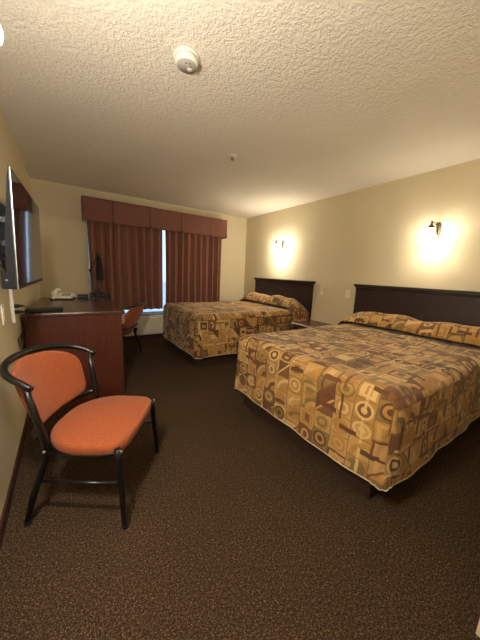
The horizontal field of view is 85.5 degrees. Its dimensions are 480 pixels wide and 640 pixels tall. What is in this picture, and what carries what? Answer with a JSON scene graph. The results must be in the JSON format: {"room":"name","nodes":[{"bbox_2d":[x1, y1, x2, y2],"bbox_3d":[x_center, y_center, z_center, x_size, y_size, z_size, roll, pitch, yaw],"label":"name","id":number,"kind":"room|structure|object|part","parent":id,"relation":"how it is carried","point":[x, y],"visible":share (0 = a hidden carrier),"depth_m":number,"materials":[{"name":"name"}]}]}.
{"room":"hotel room","nodes":[
{"label":"hotel room","id":0,"kind":"room"},
{"bbox_2d":[0,104,40,518],"bbox_3d":[-1.046,-0.163,0.866,0.120,2.440,7.440,-4,12,-33],"label":"wall","id":1,"kind":"structure","parent":0,"point":[13,413],"depth_m":1.72,"materials":[{"name":"beige paint"}]},
{"bbox_2d":[0,27,2,44],"bbox_3d":[-0.533,-0.622,0.381,0.257,0.221,0.174,-4,12,-33],"label":"wall sconce","id":2,"kind":"object","parent":1,"relation":"attached to","point":[1,32],"visible":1,"depth_m":0.48,"materials":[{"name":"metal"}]},
{"bbox_2d":[0,304,5,324],"bbox_3d":[-1.412,-0.033,1.552,0.010,0.118,0.072,-4,12,-33],"label":"wall outlet","id":3,"kind":"object","parent":1,"relation":"attached to","point":[2,305],"visible":1,"depth_m":1.53,"materials":[{"name":"beige plastic"}]},
{"bbox_2d":[9,289,15,322],"bbox_3d":[-1.575,-0.130,1.795,0.018,0.300,0.035,-4,12,-33],"label":"cord cover","id":4,"kind":"object","parent":1,"relation":"attached to","point":[11,295],"visible":0.54,"depth_m":1.79,"materials":[{"name":"white plastic"}]},
{"bbox_2d":[0,412,29,552],"bbox_3d":[-1.042,0.996,1.111,0.010,0.075,7.200,-4,12,-33],"label":"baseboard","id":5,"kind":"structure","parent":1,"relation":"attached to","point":[7,505],"depth_m":1.44,"materials":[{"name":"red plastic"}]},
{"bbox_2d":[0,166,42,289],"bbox_3d":[-1.375,-0.504,1.590,0.151,0.558,0.973,-2,11,-31],"label":"television","id":6,"kind":"object","parent":1,"relation":"attached to","point":[20,240],"visible":1,"depth_m":1.36,"materials":[{"name":"black plastic"}]},
{"bbox_3d":[-1.443,-0.535,1.567,0.012,0.340,0.300,-2,11,-31],"label":"wall plate","id":7,"kind":"part","parent":6,"relation":"part of","materials":[{"name":"black metal"}]},
{"bbox_3d":[-1.409,-0.537,1.588,0.080,0.360,0.270,-2,11,-31],"label":"mount arm","id":8,"kind":"part","parent":6,"relation":"part of","materials":[{"name":"black metal"}]},
{"bbox_3d":[-1.063,-0.422,1.222,0.004,0.554,0.004,-2,11,-31],"label":"trim","id":9,"kind":"part","parent":6,"relation":"part of","materials":[{"name":"silver metal"}]},
{"bbox_2d":[14,304,28,349],"bbox_3d":[-1.573,0.065,1.891,0.084,0.374,0.119,-4,12,-33],"label":"power cord","id":10,"kind":"object","parent":1,"relation":"attached to","point":[15,305],"visible":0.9,"depth_m":1.85,"materials":[{"name":"black plastic"}]},
{"bbox_3d":[-1.573,0.069,1.894,0.122,0.364,0.029,7,11,22],"label":"cord","id":11,"kind":"part","parent":10,"relation":"part of","materials":[{"name":"black plastic"}]},
{"bbox_2d":[15,310,28,356],"bbox_3d":[-1.567,0.139,1.887,0.080,0.434,0.079,-4,12,-33],"label":"power cord","id":12,"kind":"object","parent":1,"relation":"attached to","point":[16,311],"visible":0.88,"depth_m":1.85,"materials":[{"name":"black plastic"}]},
{"bbox_2d":[30,178,246,315],"bbox_3d":[-1.474,-0.910,4.906,3.713,2.440,0.120,-4,12,-33],"label":"wall","id":13,"kind":"structure","parent":0,"point":[62,228],"depth_m":4.04,"materials":[{"name":"beige paint"}]},
{"bbox_2d":[85,220,162,314],"bbox_3d":[-1.477,-0.972,4.856,2.380,1.700,0.128,-4,12,-33],"label":"window","id":14,"kind":"structure","parent":13,"relation":"in","point":[142,312],"depth_m":4.25,"materials":[{"name":"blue glass"}]},
{"bbox_2d":[81,195,226,238],"bbox_3d":[-1.347,-1.754,4.597,2.490,0.349,0.235,-4,12,-33],"label":"valance","id":15,"kind":"object","parent":13,"relation":"attached to","point":[92,208],"visible":1,"depth_m":4.36,"materials":[{"name":"red fabric"}]},
{"bbox_3d":[-2.160,-1.673,3.948,0.411,0.349,0.038,-4,12,-33],"label":"panel","id":16,"kind":"part","parent":15,"relation":"part of","materials":[{"name":"red fabric"}]},
{"bbox_3d":[-1.756,-1.703,4.213,0.556,0.349,0.041,-4,12,-33],"label":"panel","id":17,"kind":"part","parent":15,"relation":"part of","materials":[{"name":"red fabric"}]},
{"bbox_3d":[-1.292,-1.738,4.519,0.559,0.349,0.042,-4,12,-33],"label":"panel","id":18,"kind":"part","parent":15,"relation":"part of","materials":[{"name":"red fabric"}]},
{"bbox_3d":[-0.822,-1.774,4.832,0.574,0.349,0.040,-4,12,-33],"label":"panel","id":19,"kind":"part","parent":15,"relation":"part of","materials":[{"name":"red fabric"}]},
{"bbox_3d":[-0.421,-1.804,5.100,0.390,0.349,0.036,-4,12,-33],"label":"panel","id":20,"kind":"part","parent":15,"relation":"part of","materials":[{"name":"red fabric"}]},
{"bbox_3d":[-1.343,-1.880,4.595,2.430,0.023,0.024,-4,12,-33],"label":"track","id":21,"kind":"object","parent":15,"relation":"attached to","visible":0},
{"bbox_2d":[87,220,162,309],"bbox_3d":[-1.887,-1.003,4.407,1.175,1.675,0.120,-4,12,-33],"label":"curtain","id":22,"kind":"object","parent":21,"relation":"hanging from","point":[131,257],"visible":0.69,"depth_m":4.42,"materials":[{"name":"red fabric"}]},
{"bbox_2d":[165,231,221,302],"bbox_3d":[-0.879,-1.080,5.076,1.168,1.675,0.112,-4,12,-33],"label":"curtain","id":23,"kind":"object","parent":21,"relation":"hanging from","point":[193,261],"visible":0.64,"depth_m":5.06,"materials":[{"name":"red fabric"}]},
{"bbox_2d":[0,337,479,639],"bbox_3d":[0.495,0.966,2.147,3.953,0.100,7.440,-4,12,-33],"label":"floor","id":24,"kind":"structure","parent":0,"point":[235,531],"depth_m":1.25,"materials":[{"name":"carpet"}]},
{"bbox_2d":[22,297,124,405],"bbox_3d":[-1.787,0.241,2.902,0.765,0.860,1.320,-4,12,-31],"label":"desk","id":25,"kind":"object","parent":24,"relation":"on","point":[94,324],"visible":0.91,"depth_m":2.42,"materials":[{"name":"brown wood"}]},
{"bbox_2d":[25,306,62,312],"bbox_3d":[-1.681,-0.090,2.234,0.055,0.035,0.262,12,14,41],"label":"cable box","id":26,"kind":"object","parent":25,"relation":"on","point":[47,309],"visible":0.98,"depth_m":2.21,"materials":[{"name":"black plastic"}]},
{"bbox_2d":[50,288,75,299],"bbox_3d":[-2.127,-0.314,3.112,0.225,0.126,0.255,-2,11,-22],"label":"telephone","id":27,"kind":"object","parent":25,"relation":"on","point":[55,296],"visible":1,"depth_m":3.07,"materials":[{"name":"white plastic"}]},
{"bbox_2d":[77,294,88,297],"bbox_3d":[-2.003,-0.304,3.313,0.125,0.046,0.092,-4,12,-31],"label":"clock radio","id":28,"kind":"object","parent":25,"relation":"on","point":[78,295],"visible":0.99,"depth_m":3.28,"materials":[{"name":"black plastic"}]},
{"bbox_2d":[89,293,109,298],"bbox_3d":[-1.815,-0.316,3.363,0.234,0.066,0.126,-4,12,-31],"label":"tray","id":29,"kind":"object","parent":25,"relation":"on","point":[105,295],"visible":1,"depth_m":3.34,"materials":[{"name":"black plastic"}]},
{"bbox_2d":[89,252,112,299],"bbox_3d":[-1.852,-0.488,3.463,0.275,0.810,0.109,-3,12,-28],"label":"desk lamp","id":30,"kind":"object","parent":25,"relation":"on","point":[99,268],"visible":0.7,"depth_m":3.40,"materials":[{"name":"black metal"}]},
{"bbox_3d":[-1.915,-0.492,3.428,0.116,0.324,0.018,-4,12,-33],"label":"arm","id":31,"kind":"part","parent":30,"relation":"part of","materials":[{"name":"black metal"}]},
{"bbox_3d":[-1.855,-0.686,3.428,0.092,0.300,0.092,-4,12,-33],"label":"lamp shade","id":32,"kind":"part","parent":30,"relation":"part of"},
{"bbox_2d":[0,343,159,529],"bbox_3d":[-0.868,0.567,1.473,0.659,0.805,0.581,2,10,-2],"label":"chair","id":33,"kind":"object","parent":24,"relation":"on","point":[45,382],"visible":1,"depth_m":1.35,"materials":[{"name":"orange fabric"}]},
{"bbox_3d":[-0.974,0.647,1.228,0.138,0.709,0.043,-2,11,-22],"label":"leg","id":34,"kind":"part","parent":33,"relation":"part of","materials":[{"name":"black metal"}]},
{"bbox_3d":[-1.054,0.217,1.405,0.257,0.108,0.557,2,10,-2],"label":"rail","id":35,"kind":"part","parent":33,"relation":"part of","materials":[{"name":"black metal"}]},
{"bbox_3d":[-1.067,0.342,1.428,0.190,0.304,0.471,2,10,-2],"label":"backrest","id":36,"kind":"part","parent":33,"relation":"part of","materials":[{"name":"orange fabric"}]},
{"bbox_3d":[-0.758,0.641,1.243,0.353,0.049,0.032,3,10,2],"label":"seat rail","id":37,"kind":"part","parent":33,"relation":"part of","materials":[{"name":"black metal"}]},
{"bbox_3d":[-0.985,0.557,1.725,0.138,0.709,0.043,6,11,19],"label":"leg","id":38,"kind":"part","parent":33,"relation":"part of","materials":[{"name":"black metal"}]},
{"bbox_3d":[-0.776,0.563,1.474,0.442,0.084,0.524,2,10,-2],"label":"seat","id":39,"kind":"part","parent":33,"relation":"part of","materials":[{"name":"orange fabric"}]},
{"bbox_3d":[-0.575,0.811,1.256,0.067,0.406,0.033,11,13,39],"label":"leg","id":40,"kind":"part","parent":33,"relation":"part of","materials":[{"name":"black metal"}]},
{"bbox_3d":[-0.587,0.717,1.774,0.067,0.406,0.033,-7,14,-42],"label":"leg","id":41,"kind":"part","parent":33,"relation":"part of","materials":[{"name":"black metal"}]},
{"bbox_2d":[122,302,146,363],"bbox_3d":[-1.661,0.137,3.668,0.659,0.805,0.581,2,10,-1],"label":"chair","id":42,"kind":"object","parent":24,"relation":"on","point":[132,316],"visible":0.59,"depth_m":3.51,"materials":[{"name":"orange fabric"}]},
{"bbox_3d":[-1.552,0.225,3.428,0.138,0.709,0.043,6,11,19],"label":"leg","id":43,"kind":"part","parent":42,"relation":"part of","materials":[{"name":"black metal"}]},
{"bbox_3d":[-1.753,0.126,3.665,0.442,0.084,0.524,2,10,-1],"label":"seat","id":44,"kind":"part","parent":42,"relation":"part of","materials":[{"name":"orange fabric"}]},
{"bbox_3d":[-1.444,-0.072,3.632,0.190,0.304,0.471,2,10,-1],"label":"backrest","id":45,"kind":"part","parent":42,"relation":"part of","materials":[{"name":"orange fabric"}]},
{"bbox_3d":[-1.446,-0.198,3.610,0.257,0.108,0.557,2,10,-1],"label":"rail","id":46,"kind":"part","parent":42,"relation":"part of","materials":[{"name":"black metal"}]},
{"bbox_3d":[-1.556,0.135,3.926,0.138,0.709,0.043,-2,11,-21],"label":"leg","id":47,"kind":"part","parent":42,"relation":"part of","materials":[{"name":"black metal"}]},
{"bbox_2d":[122,314,163,340],"bbox_3d":[-1.635,0.114,4.838,1.160,0.436,0.163,-4,12,-33],"label":"heating unit","id":48,"kind":"object","parent":24,"relation":"on","point":[149,325],"visible":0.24,"depth_m":4.73,"materials":[{"name":"beige paint"}]},
{"bbox_2d":[163,278,315,366],"bbox_3d":[-0.096,-0.118,4.400,2.065,1.181,1.600,-4,12,-33],"label":"bed","id":49,"kind":"object","parent":24,"relation":"on","point":[202,333],"visible":0.94,"depth_m":3.89,"materials":[{"name":"fabric"}]},
{"bbox_2d":[163,301,292,358],"bbox_3d":[-0.145,0.037,4.399,1.953,0.574,1.473,-4,12,-33],"label":"bedspread","id":50,"kind":"object","parent":49,"relation":"on","point":[202,330],"depth_m":3.69,"materials":[{"name":"fabric"}]},
{"bbox_2d":[240,292,307,329],"bbox_3d":[0.554,-0.235,4.816,0.377,0.499,1.592,-4,12,-33],"label":"pillow","id":51,"kind":"object","parent":49,"relation":"on","point":[296,305],"depth_m":4.42,"materials":[{"name":"fabric"}]},
{"bbox_3d":[0.746,-0.245,4.944,0.035,0.950,1.545,-4,12,-33],"label":"headboard","id":52,"kind":"part","parent":49,"relation":"part of","materials":[{"name":"brown wood"}]},
{"bbox_3d":[0.761,-0.740,4.851,0.065,0.045,1.600,-4,12,-33],"label":"cap rail","id":53,"kind":"part","parent":49,"relation":"part of","materials":[{"name":"brown wood"}]},
{"bbox_2d":[291,320,331,329],"bbox_3d":[1.136,0.332,3.993,0.480,0.547,0.560,-4,12,-33],"label":"nightstand","id":54,"kind":"object","parent":24,"relation":"on","point":[309,323],"visible":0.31,"depth_m":3.97,"materials":[{"name":"brown wood"}]},
{"bbox_2d":[234,284,479,499],"bbox_3d":[1.198,0.287,2.468,2.093,1.181,1.691,-4,12,-33],"label":"bed","id":55,"kind":"object","parent":24,"relation":"on","point":[372,395],"visible":1,"depth_m":1.84,"materials":[{"name":"fabric"}]},
{"bbox_2d":[361,323,399,330],"bbox_3d":[1.709,0.047,3.136,0.260,0.084,0.580,-4,12,-33],"label":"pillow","id":56,"kind":"object","parent":55,"relation":"on","point":[362,324],"depth_m":3.10,"materials":[{"name":"fabric"}]},
{"bbox_2d":[337,312,479,345],"bbox_3d":[1.873,0.203,2.875,0.377,0.494,1.638,-4,12,-33],"label":"pillow","id":57,"kind":"object","parent":55,"relation":"on","point":[452,331],"depth_m":2.72,"materials":[{"name":"fabric"}]},
{"bbox_3d":[2.026,0.151,3.056,0.035,0.950,1.545,-4,12,-33],"label":"headboard","id":58,"kind":"part","parent":55,"relation":"part of","materials":[{"name":"brown wood"}]},
{"bbox_3d":[2.041,-0.343,2.963,0.065,0.045,1.600,-4,12,-33],"label":"cap rail","id":59,"kind":"part","parent":55,"relation":"part of","materials":[{"name":"brown wood"}]},
{"bbox_2d":[421,335,472,344],"bbox_3d":[2.074,0.160,2.598,0.260,0.084,0.580,-4,12,-33],"label":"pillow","id":60,"kind":"object","parent":55,"relation":"on","point":[446,341],"depth_m":2.53,"materials":[{"name":"fabric"}]},
{"bbox_2d":[0,0,479,217],"bbox_3d":[0.604,-1.532,1.696,3.953,0.100,7.440,-4,12,-33],"label":"ceiling","id":61,"kind":"structure","parent":0,"point":[314,100],"depth_m":1.75,"materials":[{"name":"white paint"}]},
{"bbox_2d":[174,46,199,73],"bbox_3d":[-0.300,-1.453,1.462,0.144,0.050,0.144,-4,12,-33],"label":"smoke detector","id":62,"kind":"object","parent":61,"relation":"attached to","point":[187,60],"visible":1,"depth_m":1.43,"materials":[{"name":"white plastic"}]},
{"bbox_3d":[-0.301,-1.432,1.466,0.111,0.004,0.111,10,13,36],"label":"plate","id":63,"kind":"part","parent":62,"relation":"part of","materials":[{"name":"white plastic"}]},
{"bbox_2d":[228,154,236,160],"bbox_3d":[-0.079,-1.665,2.665,0.088,0.041,0.088,-4,12,-33],"label":"sprinkler head","id":64,"kind":"object","parent":61,"relation":"attached to","point":[232,156],"visible":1,"depth_m":2.66},
{"bbox_2d":[244,159,479,324],"bbox_3d":[2.144,-0.404,2.977,0.120,2.440,7.440,-4,12,-33],"label":"wall","id":65,"kind":"structure","parent":0,"point":[372,235],"depth_m":3.37,"materials":[{"name":"beige paint"}]},
{"bbox_2d":[271,240,283,251],"bbox_3d":[0.685,-1.353,4.731,0.257,0.221,0.174,-4,12,-33],"label":"wall sconce","id":66,"kind":"object","parent":65,"relation":"attached to","point":[275,247],"visible":1,"depth_m":4.69,"materials":[{"name":"white glass"}]},
{"bbox_3d":[0.648,-1.309,4.716,0.174,0.136,0.174,-4,12,-33],"label":"lamp shade","id":67,"kind":"part","parent":66,"relation":"part of","materials":[{"name":"white glass"}]},
{"bbox_2d":[320,287,323,294],"bbox_3d":[1.300,-0.460,4.128,0.010,0.118,0.072,-4,12,-33],"label":"wall outlet","id":68,"kind":"object","parent":65,"relation":"attached to","point":[321,288],"visible":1,"depth_m":4.13,"materials":[{"name":"beige plastic"}]},
{"bbox_2d":[345,290,350,297],"bbox_3d":[1.557,-0.376,3.750,0.010,0.118,0.072,-4,12,-33],"label":"wall outlet","id":69,"kind":"object","parent":65,"relation":"attached to","point":[347,295],"visible":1,"depth_m":3.75,"materials":[{"name":"beige plastic"}]},
{"bbox_2d":[419,220,441,242],"bbox_3d":[2.031,-0.936,2.746,0.257,0.221,0.174,-4,12,-33],"label":"wall sconce","id":70,"kind":"object","parent":65,"relation":"attached to","point":[432,234],"visible":1,"depth_m":2.72,"materials":[{"name":"white glass"}]},
{"bbox_3d":[1.994,-0.892,2.730,0.174,0.136,0.174,-4,12,-33],"label":"lamp shade","id":71,"kind":"part","parent":70,"relation":"part of","materials":[{"name":"white glass"}]},
{"bbox_2d":[476,619,479,636],"bbox_3d":[2.499,0.082,0.370,2.223,2.440,2.390,-4,12,-33],"label":"wall","id":72,"kind":"structure","parent":0,"point":[478,626],"depth_m":0.94,"materials":[{"name":"beige paint"}]},
{"bbox_2d":[473,608,479,630],"bbox_3d":[1.785,1.039,1.559,2.203,0.075,0.010,-4,12,-33],"label":"baseboard","id":73,"kind":"structure","parent":72,"relation":"attached to","point":[478,612],"depth_m":0.95,"materials":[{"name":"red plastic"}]},
{"label":"outside","id":74,"kind":"structure","parent":0,"visible":0},
{"bbox_2d":[124,282,165,311],"bbox_3d":[-9.126,-1.811,16.623,40.000,0.100,27.600,-4,12,-33],"label":"ground","id":75,"kind":"structure","parent":74,"point":[164,283],"depth_m":12.21,"materials":[{"name":"white"}]}
]}

